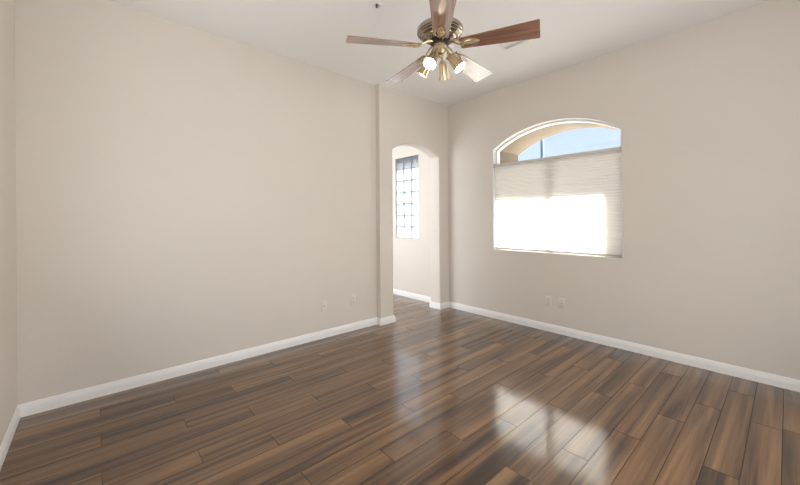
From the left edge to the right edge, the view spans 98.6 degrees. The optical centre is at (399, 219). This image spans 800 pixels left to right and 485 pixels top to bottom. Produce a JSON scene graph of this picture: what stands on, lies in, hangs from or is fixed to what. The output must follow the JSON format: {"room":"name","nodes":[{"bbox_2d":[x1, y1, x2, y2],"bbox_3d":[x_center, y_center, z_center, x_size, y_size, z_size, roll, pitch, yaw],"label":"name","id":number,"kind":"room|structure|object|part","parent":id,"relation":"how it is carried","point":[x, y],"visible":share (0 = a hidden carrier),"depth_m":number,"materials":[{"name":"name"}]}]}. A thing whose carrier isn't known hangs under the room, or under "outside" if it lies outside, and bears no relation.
{"room":"empty bedroom","nodes":[
{"label":"empty bedroom","id":0,"kind":"room"},
{"bbox_2d":[0,0,17,444],"bbox_3d":[-1.220,-0.182,0.664,0.140,3.050,4.610,0,0,-42],"label":"wall","id":1,"kind":"structure","parent":0,"point":[8,247],"depth_m":2.12,"materials":[{"name":"beige paint"}]},
{"bbox_2d":[15,0,376,404],"bbox_3d":[-1.501,-0.180,3.417,3.092,3.050,0.116,0,0,-42],"label":"wall","id":2,"kind":"structure","parent":0,"point":[185,194],"depth_m":2.94,"materials":[{"name":"beige paint"}]},
{"bbox_2d":[0,315,395,469],"bbox_3d":[-1.106,1.299,3.161,3.361,0.088,0.894,0,0,-44],"label":"baseboard","id":3,"kind":"structure","parent":2,"relation":"attached to","point":[45,404],"depth_m":2.86,"materials":[{"name":"white paint"}]},
{"bbox_2d":[321,300,326,310],"bbox_3d":[-0.859,0.979,3.892,0.070,0.115,0.021,0,0,-42],"label":"outlet","id":4,"kind":"object","parent":2,"relation":"attached to","point":[323,303],"visible":1,"depth_m":3.89,"materials":[{"name":"beige plastic"}]},
{"bbox_2d":[351,294,355,304],"bbox_3d":[-0.564,0.969,4.159,0.070,0.115,0.013,0,0,-42],"label":"electrical outlet","id":5,"kind":"object","parent":2,"relation":"attached to","point":[353,297],"visible":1,"depth_m":4.15,"materials":[{"name":"beige plastic"}]},
{"bbox_2d":[0,294,799,484],"bbox_3d":[-0.297,1.397,1.967,6.150,0.120,8.851,0,0,-42],"label":"floor","id":6,"kind":"structure","parent":0,"point":[428,396],"depth_m":2.29,"materials":[{"name":"brown wood"}]},
{"bbox_2d":[375,84,448,317],"bbox_3d":[0.177,-0.192,4.852,1.322,3.050,0.194,0,0,-42],"label":"wall","id":7,"kind":"structure","parent":0,"point":[402,118],"depth_m":4.69,"materials":[{"name":"beige paint"}]},
{"bbox_2d":[393,289,799,391],"bbox_3d":[1.319,1.281,4.407,0.218,0.088,6.860,0,0,-42],"label":"baseboard","id":8,"kind":"structure","parent":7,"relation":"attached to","point":[732,370],"depth_m":3.41,"materials":[{"name":"white paint"}]},
{"bbox_2d":[108,0,768,105],"bbox_3d":[-0.286,-1.788,1.929,6.150,0.150,8.750,0,0,-42],"label":"ceiling","id":9,"kind":"structure","parent":0,"point":[312,32],"depth_m":3.07,"materials":[{"name":"white paint"}]},
{"bbox_2d":[372,1,381,7],"bbox_3d":[-0.186,-1.702,2.746,0.082,0.023,0.082,0,0,-42],"label":"sprinkler","id":10,"kind":"object","parent":9,"relation":"attached to","point":[376,3],"visible":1,"depth_m":2.73,"materials":[{"name":"white metal"}]},
{"bbox_2d":[346,0,539,81],"bbox_3d":[0.292,-1.372,2.479,1.278,0.690,1.290,0,0,-42],"label":"ceiling fan","id":11,"kind":"object","parent":9,"relation":"hanging from","point":[442,29],"visible":1,"depth_m":2.35,"materials":[{"name":"brown wood"}]},
{"bbox_3d":[-0.107,-1.214,2.361,0.515,0.006,0.164,-2,13,-13],"label":"fan blade","id":12,"kind":"part","parent":11,"relation":"part of","materials":[{"name":"brown wood"}]},
{"bbox_3d":[0.079,-1.215,2.796,0.164,0.006,0.515,-16,6,-30],"label":"fan blade","id":13,"kind":"part","parent":11,"relation":"part of","materials":[{"name":"brown wood"}]},
{"bbox_3d":[0.195,-1.106,2.500,0.094,0.129,0.094,41,18,22],"label":"lamp shade","id":14,"kind":"part","parent":11,"relation":"part of","materials":[{"name":"gold metal"}]},
{"bbox_3d":[0.224,-1.106,2.367,0.094,0.129,0.094,0,-38,37],"label":"lamp shade","id":15,"kind":"part","parent":11,"relation":"part of","materials":[{"name":"gold metal"}]},
{"bbox_3d":[0.220,-1.097,2.361,0.067,0.107,0.067,0,-38,37],"label":"bulb","id":16,"kind":"part","parent":11,"relation":"part of","materials":[{"name":"white glass"}]},
{"bbox_3d":[0.249,-1.217,2.050,0.164,0.006,0.515,13,3,5],"label":"fan blade","id":17,"kind":"part","parent":11,"relation":"part of","materials":[{"name":"brown wood"}]},
{"bbox_3d":[0.324,-1.107,2.547,0.094,0.129,0.094,0,38,21],"label":"lamp shade","id":18,"kind":"part","parent":11,"relation":"part of","materials":[{"name":"gold metal"}]},
{"bbox_3d":[0.383,-1.107,2.413,0.094,0.129,0.094,-40,-13,17],"label":"lamp shade","id":19,"kind":"part","parent":11,"relation":"part of","materials":[{"name":"gold metal"}]},
{"bbox_3d":[0.390,-1.098,2.410,0.067,0.107,0.067,-40,-13,17],"label":"bulb","id":20,"kind":"part","parent":11,"relation":"part of","materials":[{"name":"white glass"}]},
{"bbox_3d":[0.550,-1.219,2.753,0.164,0.006,0.515,-17,-13,40],"label":"fan blade","id":21,"kind":"part","parent":11,"relation":"part of","materials":[{"name":"wood"}]},
{"bbox_3d":[0.655,-1.220,2.292,0.515,0.006,0.164,1,-12,23],"label":"fan blade","id":22,"kind":"part","parent":11,"relation":"part of","materials":[{"name":"brown wood"}]},
{"bbox_2d":[495,40,527,50],"bbox_3d":[1.087,-1.716,3.350,0.192,0.012,0.252,0,0,-42],"label":"ceiling vent","id":23,"kind":"object","parent":9,"relation":"in","point":[509,45],"visible":0.66,"depth_m":3.37,"materials":[{"name":"white metal"}]},
{"bbox_2d":[500,123,618,163],"bbox_3d":[2.059,-0.205,4.334,0.528,2.350,2.076,0,0,-42],"label":"wall surround","id":24,"kind":"object","parent":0,"point":[510,153],"visible":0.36,"depth_m":4.63,"materials":[{"name":"beige paint"}]},
{"bbox_2d":[392,0,799,379],"bbox_3d":[1.975,-0.204,3.923,0.138,3.050,8.750,0,0,-42],"label":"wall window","id":25,"kind":"structure","parent":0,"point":[707,112],"depth_m":3.19,"materials":[{"name":"beige paint"}]},
{"bbox_2d":[396,155,418,238],"bbox_3d":[0.166,-0.374,5.970,0.092,1.404,0.588,0,0,-42],"label":"window","id":26,"kind":"structure","parent":25,"relation":"attached to","point":[407,180],"depth_m":5.94,"materials":[{"name":"grey"}]},
{"bbox_2d":[545,296,550,305],"bbox_3d":[1.756,0.965,4.072,0.013,0.115,0.070,0,0,-42],"label":"electrical outlet","id":27,"kind":"object","parent":25,"relation":"attached to","point":[547,298],"visible":1,"depth_m":4.07,"materials":[{"name":"beige plastic"}]},
{"bbox_2d":[493,118,622,257],"bbox_3d":[1.803,-0.383,4.108,0.122,1.566,1.515,0,0,-42],"label":"window","id":28,"kind":"structure","parent":25,"relation":"attached to","point":[496,151],"depth_m":4.22,"materials":[{"name":"white plastic"}]},
{"bbox_2d":[494,146,621,256],"bbox_3d":[1.780,-0.179,4.086,0.050,1.134,1.502,0,0,-42],"label":"window shade","id":29,"kind":"object","parent":25,"relation":"attached to","point":[567,203],"visible":0.88,"depth_m":3.97,"materials":[{"name":"grey fabric"}]},
{"bbox_3d":[1.777,-0.725,4.088,0.046,0.034,1.492,0,0,-42],"label":"head rail","id":30,"kind":"part","parent":29,"relation":"part of","materials":[{"name":"grey"}]},
{"bbox_3d":[1.787,0.379,4.090,0.026,0.018,1.488,0,0,-42],"label":"rail","id":31,"kind":"part","parent":29,"relation":"part of","materials":[{"name":"beige plastic"}]},
{"bbox_2d":[559,298,564,308],"bbox_3d":[1.856,0.965,3.953,0.021,0.115,0.070,0,0,-42],"label":"outlet","id":32,"kind":"object","parent":25,"relation":"attached to","point":[561,300],"visible":1,"depth_m":3.95,"materials":[{"name":"beige plastic"}]},
{"label":"outside","id":33,"kind":"structure","parent":0,"visible":0},
{"bbox_3d":[11.464,1.438,12.822,25.848,0.130,36.000,0,0,-42],"label":"ground","id":34,"kind":"structure","parent":33,"visible":0},
{"bbox_2d":[540,139,543,157],"bbox_3d":[3.824,-0.807,9.248,0.180,4.470,0.180,0,0,-42],"label":"pole","id":35,"kind":"object","parent":34,"relation":"on","point":[541,141],"visible":0.02,"depth_m":9.22,"materials":[{"name":"blue metal"}]}
]}

